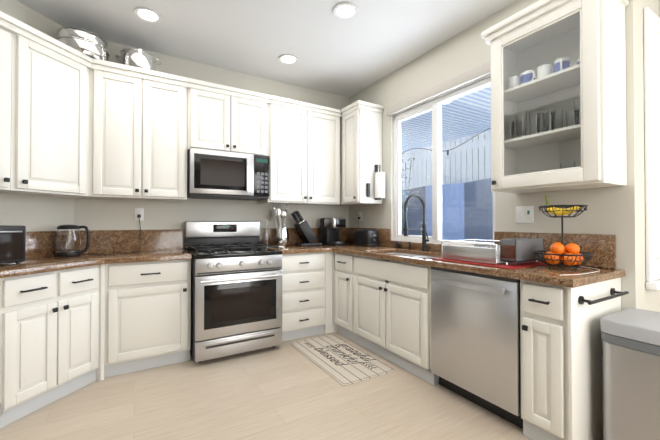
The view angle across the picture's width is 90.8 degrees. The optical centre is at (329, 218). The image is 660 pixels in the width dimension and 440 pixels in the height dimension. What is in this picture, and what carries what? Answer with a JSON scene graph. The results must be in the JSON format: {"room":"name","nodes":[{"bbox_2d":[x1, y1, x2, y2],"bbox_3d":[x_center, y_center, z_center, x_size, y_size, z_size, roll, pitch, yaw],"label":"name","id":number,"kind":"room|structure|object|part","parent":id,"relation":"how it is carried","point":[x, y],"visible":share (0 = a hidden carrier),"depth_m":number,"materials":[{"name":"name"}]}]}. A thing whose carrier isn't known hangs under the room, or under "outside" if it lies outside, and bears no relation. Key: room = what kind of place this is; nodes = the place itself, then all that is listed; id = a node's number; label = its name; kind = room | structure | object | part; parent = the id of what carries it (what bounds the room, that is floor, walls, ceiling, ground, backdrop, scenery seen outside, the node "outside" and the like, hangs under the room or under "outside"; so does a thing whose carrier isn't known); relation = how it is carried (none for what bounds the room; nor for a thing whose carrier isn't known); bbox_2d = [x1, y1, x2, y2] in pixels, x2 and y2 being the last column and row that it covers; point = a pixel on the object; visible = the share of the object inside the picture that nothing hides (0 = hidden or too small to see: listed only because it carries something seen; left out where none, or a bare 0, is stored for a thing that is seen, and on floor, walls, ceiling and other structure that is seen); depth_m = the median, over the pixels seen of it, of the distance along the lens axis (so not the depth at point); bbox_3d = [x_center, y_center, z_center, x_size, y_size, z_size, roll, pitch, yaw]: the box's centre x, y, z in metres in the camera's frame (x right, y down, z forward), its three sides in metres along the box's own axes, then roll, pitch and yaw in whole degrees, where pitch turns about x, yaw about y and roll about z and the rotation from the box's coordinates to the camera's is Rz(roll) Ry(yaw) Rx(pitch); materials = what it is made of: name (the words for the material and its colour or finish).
{"room":"kitchen","nodes":[
{"label":"kitchen","id":0,"kind":"room"},
{"bbox_2d":[0,0,73,231],"bbox_3d":[-2.492,-0.212,2.171,0.150,2.850,1.450,0,-1,14],"label":"wall","id":1,"kind":"structure","parent":0,"point":[32,213],"depth_m":2.55,"materials":[{"name":"white paint"}]},
{"bbox_2d":[0,28,11,189],"bbox_3d":[-2.307,-0.710,1.844,0.362,1.038,0.688,0,-1,14],"label":"upper cabinet","id":2,"kind":"object","parent":1,"relation":"attached to","point":[5,95],"visible":1,"depth_m":2.10,"materials":[{"name":"white paint"}]},
{"bbox_2d":[12,23,45,34],"bbox_3d":[-2.028,-0.733,2.396,0.350,1.065,0.350,0,-1,-31],"label":"upper cabinet","id":3,"kind":"object","parent":1,"relation":"attached to","point":[13,24],"depth_m":2.20,"materials":[{"name":"white paint"}]},
{"bbox_2d":[74,41,348,250],"bbox_3d":[-1.055,-0.198,3.649,3.250,2.850,0.150,0,-1,-31],"label":"wall","id":4,"kind":"structure","parent":0,"point":[104,214],"depth_m":3.41,"materials":[{"name":"white paint"}]},
{"bbox_2d":[0,23,187,200],"bbox_3d":[-1.888,-0.713,2.670,1.332,1.060,0.679,0,-1,-31],"label":"upper cabinet","id":5,"kind":"object","parent":4,"relation":"attached to","point":[83,125],"depth_m":2.66,"materials":[{"name":"white paint"}]},
{"bbox_2d":[55,27,109,60],"bbox_3d":[-2.049,-1.429,2.702,0.366,0.252,0.366,0,-1,-31],"label":"pot","id":6,"kind":"object","parent":5,"relation":"on","point":[89,44],"visible":0.65,"depth_m":2.58,"materials":[{"name":"silver metal"}]},
{"bbox_2d":[115,48,161,70],"bbox_3d":[-1.741,-1.390,2.966,0.366,0.178,0.286,0,-1,-31],"label":"pot","id":7,"kind":"object","parent":5,"relation":"on","point":[134,57],"visible":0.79,"depth_m":2.86,"materials":[{"name":"silver metal"}]},
{"bbox_2d":[135,208,143,220],"bbox_3d":[-1.817,-0.040,3.100,0.075,0.118,0.009,0,-1,-31],"label":"outlet","id":8,"kind":"object","parent":4,"relation":"attached to","point":[139,211],"visible":0.75,"depth_m":3.10,"materials":[{"name":"white plastic"}]},
{"bbox_2d":[187,78,268,155],"bbox_3d":[-1.059,-0.973,3.351,0.784,0.646,0.362,0,-1,-31],"label":"upper cabinet","id":9,"kind":"object","parent":4,"relation":"attached to","point":[225,118],"visible":1,"depth_m":3.20,"materials":[{"name":"white paint"}]},
{"bbox_2d":[187,148,268,200],"bbox_3d":[-1.037,-0.427,3.309,0.758,0.441,0.446,0,-1,-31],"label":"microwave","id":10,"kind":"object","parent":9,"relation":"attached to","point":[219,175],"visible":1,"depth_m":3.14,"materials":[{"name":"grey metal"}]},
{"bbox_2d":[258,95,341,205],"bbox_3d":[-0.332,-0.732,3.782,0.907,1.120,0.362,0,-1,-31],"label":"upper cabinet","id":11,"kind":"object","parent":4,"relation":"attached to","point":[304,150],"visible":0.98,"depth_m":3.63,"materials":[{"name":"white paint"}]},
{"bbox_2d":[0,332,531,439],"bbox_3d":[0.668,1.244,0.209,4.655,0.100,7.800,0,-1,-31],"label":"floor","id":12,"kind":"structure","parent":0,"point":[286,390],"depth_m":2.09,"materials":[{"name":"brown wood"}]},
{"bbox_2d":[0,403,3,416],"bbox_3d":[-1.217,0.279,0.551,0.846,1.834,0.910,0,-1,-31],"label":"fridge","id":13,"kind":"object","parent":12,"relation":"on","point":[1,408],"visible":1,"depth_m":1.02,"materials":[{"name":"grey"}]},
{"bbox_2d":[0,265,98,427],"bbox_3d":[-2.067,0.776,2.209,0.641,0.873,0.618,0,-1,14],"label":"base cabinet","id":14,"kind":"object","parent":12,"relation":"on","point":[49,337],"visible":0.98,"depth_m":2.08,"materials":[{"name":"white paint"}]},
{"bbox_2d":[0,229,191,277],"bbox_3d":[-1.919,0.217,2.217,1.833,0.240,1.414,0,-1,-31],"label":"countertop","id":15,"kind":"structure","parent":14,"relation":"on","point":[162,245],"depth_m":2.67,"materials":[{"name":"stone"}]},
{"bbox_2d":[0,225,25,263],"bbox_3d":[-2.190,0.169,1.972,0.330,0.250,0.440,0,-1,14],"label":"toaster oven","id":16,"kind":"object","parent":15,"relation":"on","point":[12,244],"visible":1,"depth_m":2.07,"materials":[{"name":"black metal"}]},
{"bbox_2d":[55,225,89,256],"bbox_3d":[-2.096,0.174,2.653,0.226,0.252,0.170,0,-1,-31],"label":"kettle","id":17,"kind":"object","parent":15,"relation":"on","point":[68,241],"visible":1,"depth_m":2.58,"materials":[{"name":"clear glass"}]},
{"bbox_2d":[82,214,140,254],"bbox_3d":[-1.903,0.130,2.854,0.427,0.346,0.325,0,-1,-31],"label":"cord","id":18,"kind":"object","parent":15,"relation":"on","point":[139,216],"visible":0.98,"depth_m":2.85,"materials":[{"name":"black plastic"}]},
{"bbox_2d":[96,264,104,380],"bbox_3d":[-1.882,0.779,2.526,0.240,0.873,0.317,0,-1,-31],"label":"base cabinet","id":19,"kind":"object","parent":12,"relation":"on","point":[100,373],"visible":0.25,"depth_m":2.45,"materials":[{"name":"white paint"}]},
{"bbox_2d":[105,259,190,376],"bbox_3d":[-1.587,0.782,2.857,0.604,0.873,0.642,0,-1,-31],"label":"base cabinet","id":20,"kind":"object","parent":12,"relation":"on","point":[147,315],"visible":1,"depth_m":2.60,"materials":[{"name":"white paint"}]},
{"bbox_2d":[185,221,281,362],"bbox_3d":[-0.938,0.622,3.132,0.758,1.196,0.783,0,-1,-31],"label":"range","id":21,"kind":"object","parent":12,"relation":"on","point":[236,287],"visible":1,"depth_m":2.86,"materials":[{"name":"grey metal"}]},
{"bbox_2d":[281,252,331,341],"bbox_3d":[-0.379,0.789,3.578,0.628,0.873,0.639,0,-1,-31],"label":"drawers","id":22,"kind":"object","parent":12,"relation":"on","point":[306,294],"visible":0.79,"depth_m":3.33,"materials":[{"name":"white paint"}]},
{"bbox_2d":[259,228,330,253],"bbox_3d":[-0.392,0.231,3.579,0.600,0.240,0.634,0,-1,-31],"label":"countertop","id":23,"kind":"structure","parent":22,"relation":"on","point":[294,236],"depth_m":3.71,"materials":[{"name":"stone"}]},
{"bbox_2d":[264,222,268,245],"bbox_3d":[-0.705,0.173,3.615,0.064,0.274,0.064,0,-1,-31],"label":"glass bottle","id":24,"kind":"object","parent":23,"relation":"on","point":[266,236],"visible":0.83,"depth_m":3.59,"materials":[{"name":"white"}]},
{"bbox_2d":[272,203,288,246],"bbox_3d":[-0.551,0.068,3.650,0.177,0.484,0.180,0,-1,-31],"label":"utensil crock","id":25,"kind":"object","parent":23,"relation":"on","point":[282,236],"visible":1,"depth_m":3.59,"materials":[{"name":"silver metal"}]},
{"bbox_2d":[291,211,321,245],"bbox_3d":[-0.286,0.110,3.799,0.329,0.402,0.238,0,-1,-21],"label":"knife block","id":26,"kind":"object","parent":23,"relation":"on","point":[305,231],"visible":1,"depth_m":3.71,"materials":[{"name":"black metal"}]},
{"bbox_2d":[332,252,336,332],"bbox_3d":[0.143,0.792,3.910,0.606,0.873,0.602,0,-1,-31],"label":"base cabinet","id":27,"kind":"object","parent":12,"relation":"on","point":[334,327],"visible":0.07,"depth_m":3.50,"materials":[{"name":"white paint"}]},
{"bbox_2d":[290,334,393,385],"bbox_3d":[0.062,1.214,2.898,0.495,0.010,0.980,0,-1,-31],"label":"mat","id":28,"kind":"object","parent":12,"relation":"on","point":[340,361],"visible":1,"depth_m":2.79,"materials":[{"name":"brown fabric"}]},
{"bbox_2d":[335,252,356,342],"bbox_3d":[0.376,0.788,3.483,0.642,0.873,0.356,0,-1,-31],"label":"base cabinet","id":29,"kind":"object","parent":12,"relation":"on","point":[344,291],"visible":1,"depth_m":3.31,"materials":[{"name":"white paint"}]},
{"bbox_2d":[354,255,438,384],"bbox_3d":[0.716,0.782,2.912,0.642,0.873,0.966,0,-1,-31],"label":"base cabinet","id":30,"kind":"object","parent":12,"relation":"on","point":[392,311],"visible":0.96,"depth_m":2.66,"materials":[{"name":"white paint"}]},
{"bbox_2d":[331,228,624,287],"bbox_3d":[0.705,0.324,2.943,0.636,0.441,2.849,0,-1,-31],"label":"countertop","id":31,"kind":"structure","parent":30,"relation":"on","point":[601,248],"depth_m":2.05,"materials":[{"name":"stone"}]},
{"bbox_2d":[320,218,347,245],"bbox_3d":[0.044,0.150,3.921,0.205,0.325,0.300,0,-1,-39],"label":"coffee maker","id":32,"kind":"object","parent":31,"relation":"on","point":[329,230],"visible":1,"depth_m":3.87,"materials":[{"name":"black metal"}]},
{"bbox_2d":[354,229,378,245],"bbox_3d":[0.424,0.217,3.777,0.174,0.188,0.297,0,-1,-31],"label":"toaster","id":33,"kind":"object","parent":31,"relation":"on","point":[366,237],"visible":1,"depth_m":3.69,"materials":[{"name":"black plastic"}]},
{"bbox_2d":[394,242,400,247],"bbox_3d":[0.710,0.275,3.417,0.042,0.065,0.099,0,-1,-31],"label":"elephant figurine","id":34,"kind":"object","parent":31,"relation":"on","point":[398,244],"visible":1,"depth_m":3.40,"materials":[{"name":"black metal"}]},
{"bbox_2d":[403,194,428,250],"bbox_3d":[0.807,0.037,3.015,0.287,0.534,0.100,0,-1,-31],"label":"faucet","id":35,"kind":"object","parent":31,"relation":"on","point":[423,229],"visible":1,"depth_m":3.05,"materials":[{"name":"black metal"}]},
{"bbox_2d":[434,258,545,268],"bbox_3d":[1.106,0.294,2.254,0.480,0.005,0.590,0,-1,-31],"label":"drying mat","id":36,"kind":"object","parent":31,"relation":"on","point":[521,265],"visible":0.5,"depth_m":2.06,"materials":[{"name":"red"}]},
{"bbox_2d":[441,238,543,265],"bbox_3d":[1.121,0.210,2.269,0.388,0.160,0.529,0,-1,-31],"label":"dish rack","id":37,"kind":"object","parent":36,"relation":"on","point":[513,250],"visible":1,"depth_m":2.08,"materials":[{"name":"silver metal"}]},
{"bbox_2d":[534,205,592,270],"bbox_3d":[1.354,0.108,1.897,0.279,0.370,0.279,0,-1,-31],"label":"fruit basket","id":38,"kind":"object","parent":31,"relation":"on","point":[539,252],"visible":0.88,"depth_m":1.84,"materials":[{"name":"black metal"}]},
{"bbox_2d":[545,194,578,215],"bbox_3d":[1.356,-0.083,1.913,0.096,0.130,0.166,0,-1,-31],"label":"bananas","id":39,"kind":"object","parent":38,"relation":"in","point":[559,212],"visible":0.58,"depth_m":1.89,"materials":[{"name":"yellow food"}]},
{"bbox_2d":[543,242,583,265],"bbox_3d":[1.351,0.203,1.902,0.198,0.127,0.192,0,-1,-31],"label":"oranges","id":40,"kind":"object","parent":38,"relation":"in","point":[560,248],"visible":0.83,"depth_m":1.85,"materials":[{"name":"orange food"}]},
{"bbox_2d":[560,266,599,275],"bbox_3d":[1.322,0.266,1.921,0.572,0.048,0.407,0,-1,-31],"label":"cable","id":41,"kind":"object","parent":31,"relation":"on","point":[584,273],"visible":0.54,"depth_m":1.72,"materials":[{"name":"white plastic"}]},
{"bbox_2d":[431,266,522,428],"bbox_3d":[1.108,0.777,2.212,0.654,0.868,0.621,0,-1,-31],"label":"dishwasher","id":42,"kind":"object","parent":12,"relation":"on","point":[475,341],"visible":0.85,"depth_m":2.02,"materials":[{"name":"grey metal"}]},
{"bbox_2d":[520,277,620,439],"bbox_3d":[1.355,0.772,1.839,0.642,0.873,0.257,0,-1,-31],"label":"base cabinet","id":43,"kind":"object","parent":12,"relation":"on","point":[561,366],"visible":0.94,"depth_m":1.68,"materials":[{"name":"white paint"}]},
{"bbox_2d":[578,288,628,304],"bbox_3d":[1.433,0.408,1.703,0.460,0.042,0.062,0,-1,-31],"label":"towel bar","id":44,"kind":"object","parent":43,"relation":"attached to","point":[581,300],"visible":0.98,"depth_m":1.65,"materials":[{"name":"black metal"}]},
{"bbox_2d":[600,308,659,439],"bbox_3d":[1.597,0.850,1.584,0.427,0.710,0.337,0,-1,-31],"label":"trash can","id":45,"kind":"object","parent":12,"relation":"on","point":[630,337],"visible":1,"depth_m":1.52,"materials":[{"name":"silver metal"}]},
{"bbox_2d":[16,0,515,97],"bbox_3d":[0.668,-1.706,0.237,4.655,0.100,7.800,0,-1,-31],"label":"ceiling","id":46,"kind":"structure","parent":0,"point":[371,42],"depth_m":2.82,"materials":[{"name":"white paint"}]},
{"bbox_2d":[134,7,161,22],"bbox_3d":[-1.454,-1.627,2.604,0.196,0.011,0.196,0,-1,-31],"label":"recessed light","id":47,"kind":"object","parent":46,"relation":"in","point":[148,15],"visible":1,"depth_m":2.60,"materials":[{"name":"white"}]},
{"bbox_2d":[279,54,297,64],"bbox_3d":[-0.421,-1.620,3.312,0.196,0.011,0.196,0,-1,-31],"label":"recessed light","id":48,"kind":"object","parent":46,"relation":"in","point":[288,59],"visible":1,"depth_m":3.32,"materials":[{"name":"white"}]},
{"bbox_2d":[333,3,357,19],"bbox_3d":[0.123,-1.627,2.554,0.196,0.011,0.196,0,-1,-31],"label":"recessed light","id":49,"kind":"object","parent":46,"relation":"in","point":[346,11],"visible":0.98,"depth_m":2.55,"materials":[{"name":"white"}]},
{"bbox_2d":[401,158,414,234],"bbox_3d":[0.986,0.188,4.176,0.320,2.088,0.446,0,-1,-31],"label":"plant","id":50,"kind":"object","parent":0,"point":[403,192],"depth_m":4.15,"materials":[{"name":"green plant"}]},
{"bbox_2d":[349,0,644,310],"bbox_3d":[1.018,-0.202,3.198,0.150,2.850,3.045,0,-1,-31],"label":"wall","id":51,"kind":"structure","parent":0,"point":[618,211],"depth_m":2.20,"materials":[{"name":"white paint"}]},
{"bbox_2d":[329,100,383,205],"bbox_3d":[0.279,-0.730,3.936,0.362,1.120,0.720,0,-1,-31],"label":"upper cabinet","id":52,"kind":"object","parent":51,"relation":"attached to","point":[360,139],"visible":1,"depth_m":3.68,"materials":[{"name":"white paint"}]},
{"bbox_2d":[366,165,384,199],"bbox_3d":[0.520,-0.413,3.623,0.198,0.400,0.125,0,-1,-31],"label":"paper towel","id":53,"kind":"object","parent":52,"relation":"attached to","point":[379,184],"visible":1,"depth_m":3.59,"materials":[{"name":"white paper"}]},
{"bbox_2d":[358,212,361,220],"bbox_3d":[0.379,-0.030,4.111,0.009,0.118,0.075,0,-1,-31],"label":"outlet","id":54,"kind":"object","parent":51,"relation":"attached to","point":[360,215],"visible":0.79,"depth_m":4.10,"materials":[{"name":"white plastic"}]},
{"bbox_2d":[386,60,490,115],"bbox_3d":[0.992,-1.198,3.109,0.095,0.096,1.290,0,-1,-31],"label":"roller","id":55,"kind":"object","parent":51,"relation":"attached to","point":[468,78],"visible":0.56,"depth_m":2.97,"materials":[{"name":"white"}]},
{"bbox_2d":[393,77,495,245],"bbox_3d":[1.047,-0.451,3.128,0.074,1.395,1.220,0,-1,-31],"label":"window","id":56,"kind":"structure","parent":51,"relation":"in","point":[435,106],"depth_m":3.12,"materials":[{"name":"white plastic"}]},
{"bbox_2d":[516,206,533,222],"bbox_3d":[1.415,-0.030,2.372,0.008,0.120,0.125,0,-1,-31],"label":"switch plate","id":57,"kind":"object","parent":51,"relation":"attached to","point":[524,214],"visible":1,"depth_m":2.37,"materials":[{"name":"white plastic"}]},
{"bbox_2d":[481,0,628,193],"bbox_3d":[1.393,-0.749,2.064,0.362,1.120,0.707,0,-1,-31],"label":"upper cabinet","id":58,"kind":"object","parent":51,"relation":"attached to","point":[590,34],"depth_m":2.01,"materials":[{"name":"white paint"}]},
{"bbox_3d":[1.409,-0.624,2.065,0.168,0.180,0.567,0,-1,-31],"label":"glass cabinet items","id":59,"kind":"part","parent":58,"relation":"part of"},
{"bbox_3d":[1.424,-0.949,2.067,0.217,0.150,0.537,0,-1,-31],"label":"items in the top of the glass cabinet","id":60,"kind":"part","parent":58,"relation":"part of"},
{"bbox_3d":[1.437,-0.287,2.064,0.190,0.160,0.534,0,-1,-31],"label":"glass cabinet items","id":61,"kind":"part","parent":58,"relation":"part of"},
{"bbox_2d":[642,0,659,311],"bbox_3d":[2.007,-0.213,2.103,0.430,2.850,0.150,0,-1,-31],"label":"wall","id":62,"kind":"structure","parent":0,"point":[652,300],"depth_m":1.96,"materials":[{"name":"white paint"}]},
{"bbox_2d":[644,7,659,290],"bbox_3d":[1.970,-0.419,2.007,0.279,1.670,0.129,0,-1,-31],"label":"window shutter","id":63,"kind":"object","parent":62,"relation":"attached to","point":[652,99],"visible":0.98,"depth_m":1.94,"materials":[{"name":"white plastic"}]},
{"label":"outside","id":64,"kind":"structure","parent":0,"visible":0},
{"bbox_2d":[401,130,490,189],"bbox_3d":[1.940,-0.007,5.263,0.070,2.490,5.239,0,-1,-31],"label":"fence","id":65,"kind":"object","parent":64,"point":[460,159],"depth_m":5.15,"materials":[{"name":"white paint"}]},
{"bbox_2d":[401,86,490,152],"bbox_3d":[1.204,-1.281,4.859,1.840,0.040,5.300,0,-1,-31],"label":"patio cover","id":66,"kind":"object","parent":65,"relation":"on","point":[469,104],"depth_m":4.29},
{"bbox_2d":[402,128,490,157],"bbox_3d":[1.667,-1.030,4.609,0.044,0.357,4.203,0,-1,-31],"label":"string lights","id":67,"kind":"object","parent":66,"relation":"hanging from","point":[447,156],"depth_m":4.59,"materials":[{"name":"black plastic"}]},
{"bbox_2d":[426,134,484,183],"bbox_3d":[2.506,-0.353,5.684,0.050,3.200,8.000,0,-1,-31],"label":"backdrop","id":68,"kind":"structure","parent":64,"point":[466,161],"depth_m":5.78,"materials":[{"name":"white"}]},
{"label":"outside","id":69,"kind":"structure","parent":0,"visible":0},
{"bbox_2d":[401,178,492,242],"bbox_3d":[1.624,0.391,4.034,0.175,1.680,2.987,0,-1,-31],"label":"screens","id":70,"kind":"object","parent":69,"point":[488,229],"depth_m":4.11,"materials":[{"name":"blue fabric"}]}
]}

